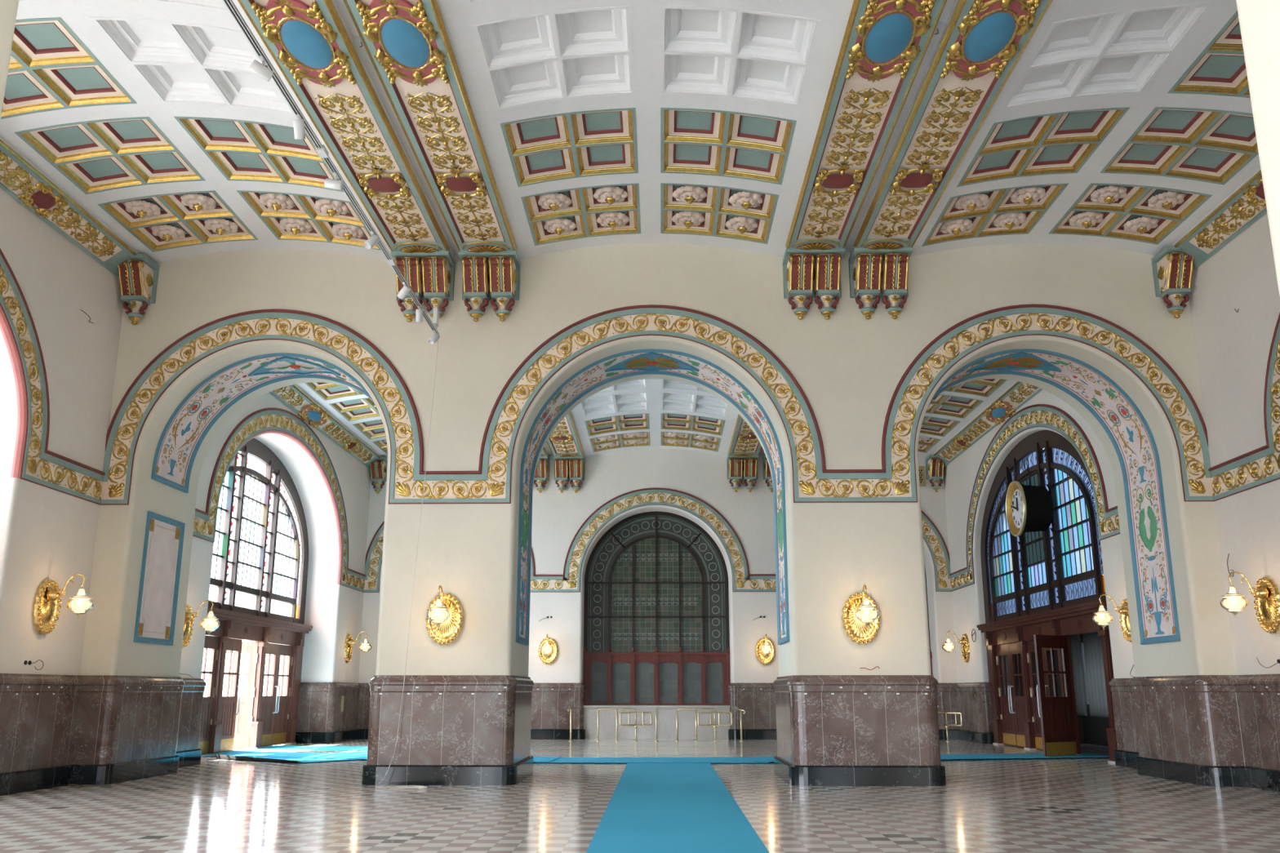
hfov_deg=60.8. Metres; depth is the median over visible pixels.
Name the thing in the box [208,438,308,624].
window
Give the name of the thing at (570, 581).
frieze
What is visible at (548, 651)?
wall lamp
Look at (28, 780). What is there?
baseboard
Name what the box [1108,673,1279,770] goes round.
marble wainscoting
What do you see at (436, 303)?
pendant
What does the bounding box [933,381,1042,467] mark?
crown molding
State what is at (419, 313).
spotlight
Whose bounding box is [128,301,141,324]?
pendant
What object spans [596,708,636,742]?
rail
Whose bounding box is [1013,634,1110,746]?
wall
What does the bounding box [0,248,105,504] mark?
frieze
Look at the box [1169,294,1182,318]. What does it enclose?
pendant
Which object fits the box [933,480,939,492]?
pendant
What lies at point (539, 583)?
frieze
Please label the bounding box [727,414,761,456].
ceiling beam
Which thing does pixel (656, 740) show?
post
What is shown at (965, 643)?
wall lamp
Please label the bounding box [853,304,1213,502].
frieze
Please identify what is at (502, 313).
pendant
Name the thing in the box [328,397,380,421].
panel
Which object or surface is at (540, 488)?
pendant
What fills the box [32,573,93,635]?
wall lamp
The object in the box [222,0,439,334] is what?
track
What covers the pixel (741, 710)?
post
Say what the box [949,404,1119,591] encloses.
frieze
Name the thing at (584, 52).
panel
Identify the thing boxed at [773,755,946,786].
baseboard
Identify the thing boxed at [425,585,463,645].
wall lamp
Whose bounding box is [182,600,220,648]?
wall lamp
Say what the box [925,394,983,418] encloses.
panel
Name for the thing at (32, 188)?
ceiling beam
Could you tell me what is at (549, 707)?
trim
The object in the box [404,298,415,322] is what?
pendant
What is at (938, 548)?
frieze
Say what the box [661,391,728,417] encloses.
panel
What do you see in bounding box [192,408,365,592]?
frieze
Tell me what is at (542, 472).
corbel
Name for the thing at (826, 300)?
vase
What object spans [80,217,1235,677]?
wall
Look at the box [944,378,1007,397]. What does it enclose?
panel
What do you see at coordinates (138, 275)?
corbel
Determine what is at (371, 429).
panel
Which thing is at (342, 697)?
wall plate
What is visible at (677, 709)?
rail
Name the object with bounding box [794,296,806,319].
pendant
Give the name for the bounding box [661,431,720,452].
panel
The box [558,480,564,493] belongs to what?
pendant
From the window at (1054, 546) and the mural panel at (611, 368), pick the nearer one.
the mural panel at (611, 368)
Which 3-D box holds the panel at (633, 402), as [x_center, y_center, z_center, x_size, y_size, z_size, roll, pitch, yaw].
[-0.766,-0.727,33.299,2.050,0.427,2.136,0,-14,1]
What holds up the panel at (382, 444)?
attached to the ceiling
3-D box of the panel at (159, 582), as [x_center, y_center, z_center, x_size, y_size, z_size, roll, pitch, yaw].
[-9.463,3.027,21.527,0.062,2.480,1.600,0,-14,1]
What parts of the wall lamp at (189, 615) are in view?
arm, lamp shade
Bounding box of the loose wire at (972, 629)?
[971,629,976,642]
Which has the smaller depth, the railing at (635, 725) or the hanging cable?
the hanging cable
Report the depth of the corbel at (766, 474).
39.07 m
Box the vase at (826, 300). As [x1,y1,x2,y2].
[820,295,832,307]
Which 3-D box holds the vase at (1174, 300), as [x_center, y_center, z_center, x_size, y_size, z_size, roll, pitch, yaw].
[10.255,-2.383,20.882,0.240,0.250,0.236,0,-14,1]
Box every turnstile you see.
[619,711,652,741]
[697,711,732,742]
[937,711,962,742]
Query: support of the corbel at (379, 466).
attached to the wall at (557, 517)
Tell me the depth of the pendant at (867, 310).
20.90 m
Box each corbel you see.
[117,253,159,324]
[369,456,387,493]
[391,249,455,322]
[457,249,519,321]
[533,456,549,493]
[552,456,585,493]
[726,454,759,492]
[762,455,773,492]
[782,247,844,319]
[848,246,913,319]
[924,454,944,492]
[1151,245,1194,318]
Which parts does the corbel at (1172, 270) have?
gilt trim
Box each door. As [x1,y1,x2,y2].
[198,606,312,755]
[976,599,1116,764]
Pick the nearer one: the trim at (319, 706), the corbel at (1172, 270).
the corbel at (1172, 270)
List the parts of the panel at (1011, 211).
gilt moulding, gilt moulding, gilt moulding, gilt moulding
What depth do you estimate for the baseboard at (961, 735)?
35.71 m
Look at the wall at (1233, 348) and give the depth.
19.69 m
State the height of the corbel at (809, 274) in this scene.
1.275 m
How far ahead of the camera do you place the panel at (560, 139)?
17.51 m
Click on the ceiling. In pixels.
(458, 18)
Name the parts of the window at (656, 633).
leaded glass, counter glass, counter frame, border glass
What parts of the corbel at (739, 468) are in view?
gilt trim, gilt trim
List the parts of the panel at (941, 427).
gilt moulding, gilt moulding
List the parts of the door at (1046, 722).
kick plate, handle, handle, kick plate, handle, kick plate, kick plate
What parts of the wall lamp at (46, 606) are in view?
arm, lamp shade, bulb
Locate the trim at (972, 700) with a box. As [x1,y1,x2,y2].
[936,682,993,733]
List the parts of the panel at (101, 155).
gilt moulding, gilt moulding, gilt moulding, gilt moulding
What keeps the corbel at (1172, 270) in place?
attached to the wall at (849, 366)
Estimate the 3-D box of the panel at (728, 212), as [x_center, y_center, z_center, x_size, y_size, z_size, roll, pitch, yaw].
[1.405,-3.921,19.979,2.050,0.368,2.136,0,-14,1]
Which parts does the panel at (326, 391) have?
gilt moulding, gilt moulding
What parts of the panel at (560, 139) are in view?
gilt moulding, gilt moulding, gilt moulding, gilt moulding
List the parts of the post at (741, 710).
rail, post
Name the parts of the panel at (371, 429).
gilt moulding, gilt moulding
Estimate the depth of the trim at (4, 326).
17.96 m
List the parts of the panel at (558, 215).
gilt moulding, gilt moulding, gilt moulding, gilt moulding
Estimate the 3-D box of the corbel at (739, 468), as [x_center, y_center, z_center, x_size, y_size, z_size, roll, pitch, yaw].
[3.696,1.697,39.066,1.110,1.275,0.670,0,-14,1]
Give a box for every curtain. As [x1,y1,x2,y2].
[1069,634,1087,715]
[1082,631,1108,717]
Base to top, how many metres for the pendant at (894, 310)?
0.443 m
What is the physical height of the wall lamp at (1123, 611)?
1.043 m
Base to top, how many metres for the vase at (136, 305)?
0.250 m
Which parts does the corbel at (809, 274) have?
gilt trim, gilt trim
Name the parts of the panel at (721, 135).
gilt moulding, gilt moulding, gilt moulding, gilt moulding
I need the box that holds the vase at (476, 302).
[471,297,483,309]
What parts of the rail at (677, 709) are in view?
post, rail, post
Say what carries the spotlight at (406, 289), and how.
attached to the track
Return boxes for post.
[567,707,581,741]
[654,706,658,742]
[732,706,745,742]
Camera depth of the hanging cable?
19.61 m
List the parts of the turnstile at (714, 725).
arm, arm, post, arm, arm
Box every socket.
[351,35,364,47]
[933,21,946,34]
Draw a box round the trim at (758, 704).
[726,683,776,728]
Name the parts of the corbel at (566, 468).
gilt trim, gilt trim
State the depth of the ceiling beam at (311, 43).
15.90 m
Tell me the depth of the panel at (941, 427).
35.47 m
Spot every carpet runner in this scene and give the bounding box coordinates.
[202,751,560,762]
[233,746,367,751]
[249,749,533,763]
[535,757,768,763]
[586,763,769,852]
[755,752,1109,762]
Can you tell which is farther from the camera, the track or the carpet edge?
the carpet edge
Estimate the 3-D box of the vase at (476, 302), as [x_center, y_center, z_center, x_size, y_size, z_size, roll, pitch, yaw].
[-3.167,-2.343,21.134,0.240,0.250,0.236,0,-14,1]
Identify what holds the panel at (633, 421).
attached to the ceiling
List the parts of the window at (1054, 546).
stained glass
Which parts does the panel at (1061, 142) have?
gilt moulding, gilt moulding, gilt moulding, gilt moulding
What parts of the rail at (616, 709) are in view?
post, post, rail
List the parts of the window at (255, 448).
stained glass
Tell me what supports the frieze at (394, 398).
attached to the wall at (849, 366)
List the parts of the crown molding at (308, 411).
cartouche frame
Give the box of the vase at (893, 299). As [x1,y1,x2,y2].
[887,294,899,306]
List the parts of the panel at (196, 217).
gilt moulding, gilt moulding, gilt moulding, gilt moulding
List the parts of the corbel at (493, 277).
gilt trim, gilt trim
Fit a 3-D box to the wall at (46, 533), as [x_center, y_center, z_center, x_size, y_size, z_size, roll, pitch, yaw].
[-11.013,1.179,21.162,1.750,10.900,38.660,0,-14,1]
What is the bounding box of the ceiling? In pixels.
[0,0,1261,458]
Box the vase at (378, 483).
[375,480,382,488]
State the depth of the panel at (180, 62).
15.15 m
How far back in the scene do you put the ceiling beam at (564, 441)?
36.67 m
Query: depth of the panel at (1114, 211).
19.78 m
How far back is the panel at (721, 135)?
17.47 m
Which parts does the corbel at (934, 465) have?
gilt trim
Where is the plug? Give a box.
[418,786,427,789]
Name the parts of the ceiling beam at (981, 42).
cartouche frame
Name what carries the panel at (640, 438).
attached to the ceiling
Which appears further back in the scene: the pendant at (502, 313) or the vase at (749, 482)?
the vase at (749, 482)
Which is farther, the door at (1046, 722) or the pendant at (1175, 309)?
the door at (1046, 722)
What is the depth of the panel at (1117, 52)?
14.90 m
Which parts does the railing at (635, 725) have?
arm, arm, post, arm, arm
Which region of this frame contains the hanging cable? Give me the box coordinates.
[375,339,438,788]
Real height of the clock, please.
2.143 m
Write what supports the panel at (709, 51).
attached to the ceiling
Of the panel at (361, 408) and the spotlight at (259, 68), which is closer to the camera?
the spotlight at (259, 68)
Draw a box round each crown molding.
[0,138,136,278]
[269,384,380,469]
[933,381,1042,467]
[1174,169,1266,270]
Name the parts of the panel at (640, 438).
gilt moulding, gilt moulding, gilt moulding, gilt moulding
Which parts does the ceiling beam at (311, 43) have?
cartouche frame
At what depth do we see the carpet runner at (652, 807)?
14.38 m
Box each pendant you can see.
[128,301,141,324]
[374,481,381,493]
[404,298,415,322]
[430,298,442,318]
[470,297,482,321]
[496,297,508,321]
[537,480,543,493]
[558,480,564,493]
[573,480,579,493]
[732,480,739,492]
[746,480,753,492]
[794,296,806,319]
[821,295,833,319]
[862,295,874,319]
[888,295,901,319]
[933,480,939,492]
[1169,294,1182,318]
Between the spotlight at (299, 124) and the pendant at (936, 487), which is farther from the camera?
the pendant at (936, 487)
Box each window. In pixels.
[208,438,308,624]
[582,511,730,739]
[924,568,938,707]
[980,430,1106,623]
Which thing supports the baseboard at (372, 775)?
on the floor
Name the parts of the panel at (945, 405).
gilt moulding, gilt moulding, gilt moulding, gilt moulding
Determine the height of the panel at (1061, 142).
0.358 m
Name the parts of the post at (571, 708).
post, rail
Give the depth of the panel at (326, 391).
31.55 m
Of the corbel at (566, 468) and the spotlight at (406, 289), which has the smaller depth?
the spotlight at (406, 289)
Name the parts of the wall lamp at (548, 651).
lamp shade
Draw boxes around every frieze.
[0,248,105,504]
[99,309,450,505]
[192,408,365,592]
[364,520,550,592]
[448,304,855,503]
[549,488,763,592]
[762,511,951,591]
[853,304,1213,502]
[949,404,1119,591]
[1208,312,1279,501]
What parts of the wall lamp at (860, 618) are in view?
arm, lamp shade, bulb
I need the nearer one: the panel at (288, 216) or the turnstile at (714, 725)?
the panel at (288, 216)
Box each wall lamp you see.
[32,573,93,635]
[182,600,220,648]
[343,631,371,662]
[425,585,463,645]
[537,634,558,665]
[755,633,775,665]
[841,584,880,644]
[942,631,969,662]
[1092,594,1131,642]
[1219,571,1279,634]
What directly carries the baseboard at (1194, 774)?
on the floor
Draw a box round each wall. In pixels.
[0,0,1279,297]
[0,182,370,696]
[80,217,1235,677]
[358,448,957,683]
[943,208,1279,696]
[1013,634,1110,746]
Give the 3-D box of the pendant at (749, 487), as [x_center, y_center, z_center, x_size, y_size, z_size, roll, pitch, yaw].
[3.955,2.144,39.145,0.244,0.443,0.231,0,-14,1]
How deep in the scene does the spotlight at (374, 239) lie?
15.87 m
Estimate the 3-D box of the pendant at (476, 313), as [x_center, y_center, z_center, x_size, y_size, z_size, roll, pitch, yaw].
[-3.168,-2.241,21.092,0.244,0.443,0.231,0,-14,1]
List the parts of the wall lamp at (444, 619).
lamp shade, bulb, arm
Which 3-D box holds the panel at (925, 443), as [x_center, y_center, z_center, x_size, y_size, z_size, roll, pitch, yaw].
[9.188,0.530,38.004,2.050,0.368,2.136,0,-14,1]
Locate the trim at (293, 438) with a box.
[235,430,342,584]
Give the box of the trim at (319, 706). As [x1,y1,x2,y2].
[296,682,370,732]
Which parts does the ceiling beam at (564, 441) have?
cartouche frame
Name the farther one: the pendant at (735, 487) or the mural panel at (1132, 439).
the pendant at (735, 487)
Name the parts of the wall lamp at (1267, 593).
lamp shade, bulb, arm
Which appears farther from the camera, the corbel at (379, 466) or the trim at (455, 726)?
the corbel at (379, 466)
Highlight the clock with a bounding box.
[1005,457,1053,537]
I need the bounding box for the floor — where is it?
[0,739,1279,852]
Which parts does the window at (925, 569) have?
counter frame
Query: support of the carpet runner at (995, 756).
on the floor
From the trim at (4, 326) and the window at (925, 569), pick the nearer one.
the trim at (4, 326)
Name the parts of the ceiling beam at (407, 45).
cartouche frame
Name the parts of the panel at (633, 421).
gilt moulding, gilt moulding, gilt moulding, gilt moulding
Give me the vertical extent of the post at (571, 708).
1.060 m
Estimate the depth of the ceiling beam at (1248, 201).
19.12 m
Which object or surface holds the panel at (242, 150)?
attached to the ceiling
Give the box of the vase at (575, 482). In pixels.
[573,480,579,486]
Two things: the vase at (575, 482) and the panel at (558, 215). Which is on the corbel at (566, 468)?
the vase at (575, 482)
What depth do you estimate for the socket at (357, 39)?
14.29 m
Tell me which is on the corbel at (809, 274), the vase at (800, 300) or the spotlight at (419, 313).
the vase at (800, 300)
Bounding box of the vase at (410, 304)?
[404,297,415,310]
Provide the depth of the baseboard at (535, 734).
37.25 m
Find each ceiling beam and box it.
[237,0,453,258]
[342,0,519,257]
[540,445,548,456]
[546,411,584,457]
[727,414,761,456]
[783,0,946,254]
[849,0,1052,255]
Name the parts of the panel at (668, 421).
gilt moulding, gilt moulding, gilt moulding, gilt moulding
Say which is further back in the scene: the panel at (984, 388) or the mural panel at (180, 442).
the panel at (984, 388)
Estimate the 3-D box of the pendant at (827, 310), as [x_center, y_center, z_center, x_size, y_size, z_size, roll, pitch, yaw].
[3.601,-2.271,20.967,0.244,0.443,0.231,0,-14,1]
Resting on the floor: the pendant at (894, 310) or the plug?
the plug
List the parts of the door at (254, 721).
kick plate, kick plate, handle, kick plate, kick plate, handle, handle, kick plate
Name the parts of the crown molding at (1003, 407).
cartouche frame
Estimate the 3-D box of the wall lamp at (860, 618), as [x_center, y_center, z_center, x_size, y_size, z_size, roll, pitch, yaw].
[3.986,3.332,19.338,0.704,1.043,0.840,0,-14,1]
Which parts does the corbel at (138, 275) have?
gilt trim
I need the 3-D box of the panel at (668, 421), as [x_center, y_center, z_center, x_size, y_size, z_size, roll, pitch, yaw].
[1.711,-0.107,35.702,2.050,0.358,2.136,0,-14,1]
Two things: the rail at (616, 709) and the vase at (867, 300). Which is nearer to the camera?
the vase at (867, 300)
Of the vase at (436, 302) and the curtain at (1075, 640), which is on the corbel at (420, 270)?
the vase at (436, 302)
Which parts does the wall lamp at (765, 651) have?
lamp shade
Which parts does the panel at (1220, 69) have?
gilt moulding, gilt moulding, gilt moulding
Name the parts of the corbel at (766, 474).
gilt trim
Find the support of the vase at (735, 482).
on the corbel at (739, 468)
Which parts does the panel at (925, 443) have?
gilt moulding, gilt moulding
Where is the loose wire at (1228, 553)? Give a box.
[1226,553,1233,577]
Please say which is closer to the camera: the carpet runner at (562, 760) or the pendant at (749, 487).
the carpet runner at (562, 760)
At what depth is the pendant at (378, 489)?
39.33 m
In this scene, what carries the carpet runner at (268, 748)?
on the floor
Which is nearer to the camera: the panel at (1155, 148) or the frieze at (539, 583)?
the panel at (1155, 148)
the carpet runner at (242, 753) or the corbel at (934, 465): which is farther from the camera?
the corbel at (934, 465)
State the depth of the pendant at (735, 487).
39.09 m
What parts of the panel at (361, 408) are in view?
gilt moulding, gilt moulding, gilt moulding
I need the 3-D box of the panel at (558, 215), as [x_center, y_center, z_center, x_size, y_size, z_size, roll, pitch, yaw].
[-1.025,-3.910,20.023,2.050,0.368,2.136,0,-14,1]
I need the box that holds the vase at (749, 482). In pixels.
[746,479,753,485]
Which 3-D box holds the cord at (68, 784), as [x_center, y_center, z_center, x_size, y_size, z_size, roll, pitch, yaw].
[-9.480,6.160,18.723,0.721,0.054,0.188,2,-14,-7]
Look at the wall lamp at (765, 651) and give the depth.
37.83 m
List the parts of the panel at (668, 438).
gilt moulding, gilt moulding, gilt moulding, gilt moulding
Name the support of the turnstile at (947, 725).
on the floor
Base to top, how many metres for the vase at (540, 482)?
0.250 m
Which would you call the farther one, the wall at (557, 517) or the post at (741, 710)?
the wall at (557, 517)
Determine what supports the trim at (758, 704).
attached to the wall at (557, 517)
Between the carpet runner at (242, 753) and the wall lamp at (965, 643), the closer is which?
the carpet runner at (242, 753)
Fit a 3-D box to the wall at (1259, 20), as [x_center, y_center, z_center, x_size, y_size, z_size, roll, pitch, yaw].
[-0.109,-3.107,3.520,20.740,10.900,2.770,0,-14,1]
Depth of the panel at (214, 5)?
13.69 m
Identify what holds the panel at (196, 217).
attached to the ceiling
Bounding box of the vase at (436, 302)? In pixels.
[430,297,443,310]
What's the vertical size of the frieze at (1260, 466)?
4.350 m
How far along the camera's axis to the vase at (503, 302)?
21.05 m
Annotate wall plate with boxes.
[340,696,344,711]
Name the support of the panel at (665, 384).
attached to the ceiling
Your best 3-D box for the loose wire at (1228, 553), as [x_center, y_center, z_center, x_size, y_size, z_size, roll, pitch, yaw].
[10.541,2.472,19.447,0.051,0.428,0.216,-2,-14,8]
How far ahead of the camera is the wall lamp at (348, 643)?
36.53 m
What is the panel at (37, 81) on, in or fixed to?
attached to the ceiling
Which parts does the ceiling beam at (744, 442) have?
cartouche frame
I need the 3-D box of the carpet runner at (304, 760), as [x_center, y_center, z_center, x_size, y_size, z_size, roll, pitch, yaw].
[-6.552,8.518,28.370,2.983,0.012,7.637,-11,-18,38]
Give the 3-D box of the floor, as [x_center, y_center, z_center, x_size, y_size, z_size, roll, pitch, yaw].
[0.152,5.450,15.656,28.000,0.001,51.000,0,-14,1]
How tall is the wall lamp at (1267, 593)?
1.043 m
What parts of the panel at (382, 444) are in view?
gilt moulding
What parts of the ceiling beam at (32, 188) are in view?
cartouche frame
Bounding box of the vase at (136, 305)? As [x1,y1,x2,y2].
[130,300,142,313]
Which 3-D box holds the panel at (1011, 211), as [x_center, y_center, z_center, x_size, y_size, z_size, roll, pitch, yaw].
[6.404,-3.875,19.870,2.050,0.368,2.136,0,-14,1]
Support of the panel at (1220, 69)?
attached to the ceiling
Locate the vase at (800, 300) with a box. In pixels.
[793,295,806,307]
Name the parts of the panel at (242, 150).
gilt moulding, gilt moulding, gilt moulding, gilt moulding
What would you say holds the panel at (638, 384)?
attached to the ceiling
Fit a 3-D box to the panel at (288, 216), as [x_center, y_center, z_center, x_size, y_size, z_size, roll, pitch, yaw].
[-6.024,-3.820,20.099,2.050,0.368,2.136,0,-14,1]
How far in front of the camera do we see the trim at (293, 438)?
34.65 m
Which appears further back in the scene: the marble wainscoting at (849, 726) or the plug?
the marble wainscoting at (849, 726)
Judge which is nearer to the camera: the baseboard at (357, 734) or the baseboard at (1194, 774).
the baseboard at (1194, 774)
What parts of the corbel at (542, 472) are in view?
gilt trim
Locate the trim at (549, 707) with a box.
[530,683,586,728]
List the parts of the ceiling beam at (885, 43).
cartouche frame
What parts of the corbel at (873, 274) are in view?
gilt trim, gilt trim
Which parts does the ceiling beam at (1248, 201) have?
cartouche frame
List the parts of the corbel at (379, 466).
gilt trim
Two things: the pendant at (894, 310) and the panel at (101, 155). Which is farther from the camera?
the pendant at (894, 310)
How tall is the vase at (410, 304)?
0.250 m
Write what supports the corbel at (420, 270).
attached to the wall at (849, 366)
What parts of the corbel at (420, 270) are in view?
gilt trim, gilt trim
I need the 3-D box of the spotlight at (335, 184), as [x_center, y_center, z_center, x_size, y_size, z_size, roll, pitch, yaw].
[-3.957,-3.164,14.123,0.241,0.211,0.160,0,-14,1]
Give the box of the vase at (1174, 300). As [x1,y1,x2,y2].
[1168,293,1181,306]
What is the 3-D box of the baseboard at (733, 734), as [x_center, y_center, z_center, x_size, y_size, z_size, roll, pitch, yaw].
[4.376,10.621,37.666,2.690,0.340,1.150,0,-14,1]
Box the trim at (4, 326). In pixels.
[0,306,26,478]
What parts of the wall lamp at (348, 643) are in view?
arm, lamp shade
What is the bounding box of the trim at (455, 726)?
[366,675,533,764]
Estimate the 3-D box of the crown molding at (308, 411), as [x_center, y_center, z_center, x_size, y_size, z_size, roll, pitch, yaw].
[-9.703,-0.402,32.163,0.552,0.446,15.380,0,-14,1]
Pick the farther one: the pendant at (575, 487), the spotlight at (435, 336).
the pendant at (575, 487)
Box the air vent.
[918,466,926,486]
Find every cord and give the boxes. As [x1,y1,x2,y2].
[67,784,111,786]
[1251,782,1275,792]
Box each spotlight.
[248,55,274,81]
[293,114,305,139]
[324,172,344,190]
[364,231,379,249]
[396,282,410,299]
[415,306,422,322]
[428,330,439,344]
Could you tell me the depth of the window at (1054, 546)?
29.84 m
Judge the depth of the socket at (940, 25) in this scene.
14.00 m
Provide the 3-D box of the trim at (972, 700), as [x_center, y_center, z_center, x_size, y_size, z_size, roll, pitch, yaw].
[10.761,9.339,36.348,0.708,1.550,4.234,3,-14,-11]
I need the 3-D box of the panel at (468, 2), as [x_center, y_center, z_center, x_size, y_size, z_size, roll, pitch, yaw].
[-1.168,-5.739,12.665,2.050,0.427,2.136,0,-14,1]
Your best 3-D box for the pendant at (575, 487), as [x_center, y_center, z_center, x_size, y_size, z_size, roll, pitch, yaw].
[-2.304,2.172,39.260,0.244,0.443,0.231,0,-14,1]
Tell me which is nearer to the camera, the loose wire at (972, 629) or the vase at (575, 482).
the loose wire at (972, 629)
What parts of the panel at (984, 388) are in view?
gilt moulding, gilt moulding, gilt moulding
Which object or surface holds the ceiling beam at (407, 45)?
attached to the ceiling
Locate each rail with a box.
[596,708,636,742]
[675,708,715,742]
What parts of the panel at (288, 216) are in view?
gilt moulding, gilt moulding, gilt moulding, gilt moulding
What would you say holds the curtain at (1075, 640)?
hanging from the wall at (1091, 730)
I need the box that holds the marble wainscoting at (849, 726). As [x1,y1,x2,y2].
[773,675,941,765]
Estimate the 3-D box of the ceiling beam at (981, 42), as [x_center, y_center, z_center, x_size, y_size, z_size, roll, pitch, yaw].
[4.491,-5.306,13.820,1.140,0.623,15.380,0,-14,1]
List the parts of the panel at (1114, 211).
gilt moulding, gilt moulding, gilt moulding, gilt moulding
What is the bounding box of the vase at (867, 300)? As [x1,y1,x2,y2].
[861,294,873,306]
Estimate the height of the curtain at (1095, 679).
2.480 m
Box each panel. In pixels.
[0,17,137,119]
[14,116,205,194]
[89,17,295,115]
[97,190,258,252]
[124,0,230,13]
[133,511,185,645]
[151,352,377,493]
[173,116,343,191]
[236,190,380,249]
[304,382,363,400]
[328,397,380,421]
[352,419,386,439]
[372,439,387,454]
[465,0,497,5]
[471,5,635,110]
[500,107,638,186]
[515,348,789,644]
[520,182,640,245]
[579,392,648,417]
[584,413,649,436]
[590,431,650,452]
[594,378,648,394]
[660,5,820,106]
[660,107,796,184]
[660,182,778,244]
[661,378,708,392]
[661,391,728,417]
[661,413,725,435]
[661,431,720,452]
[918,435,941,453]
[920,416,960,436]
[921,183,1068,246]
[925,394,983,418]
[927,348,1180,644]
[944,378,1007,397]
[956,106,1129,186]
[1002,4,1212,109]
[1048,182,1212,244]
[1099,106,1258,185]
[1167,10,1250,97]
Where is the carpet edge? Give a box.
[215,754,302,763]
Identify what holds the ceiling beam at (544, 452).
attached to the ceiling
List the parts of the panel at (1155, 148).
gilt moulding, gilt moulding, gilt moulding, gilt moulding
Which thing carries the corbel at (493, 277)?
attached to the wall at (849, 366)
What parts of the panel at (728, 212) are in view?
gilt moulding, gilt moulding, gilt moulding, gilt moulding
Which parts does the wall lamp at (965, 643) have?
lamp shade, arm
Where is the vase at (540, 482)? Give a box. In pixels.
[537,480,543,486]
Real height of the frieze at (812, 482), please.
3.900 m
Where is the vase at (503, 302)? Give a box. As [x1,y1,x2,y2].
[497,297,509,309]
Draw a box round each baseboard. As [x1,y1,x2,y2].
[0,748,201,795]
[295,728,368,743]
[361,755,533,786]
[530,728,585,739]
[728,728,777,739]
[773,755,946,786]
[938,728,994,743]
[1114,749,1279,792]
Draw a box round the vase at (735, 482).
[732,479,738,485]
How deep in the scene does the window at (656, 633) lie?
39.13 m
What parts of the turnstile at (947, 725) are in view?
arm, post, arm, arm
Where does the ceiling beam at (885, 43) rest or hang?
attached to the ceiling
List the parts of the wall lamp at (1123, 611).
lamp shade, arm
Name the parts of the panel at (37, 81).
gilt moulding, gilt moulding, gilt moulding, gilt moulding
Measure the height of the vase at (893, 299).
0.250 m
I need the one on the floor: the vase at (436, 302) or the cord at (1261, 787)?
the cord at (1261, 787)

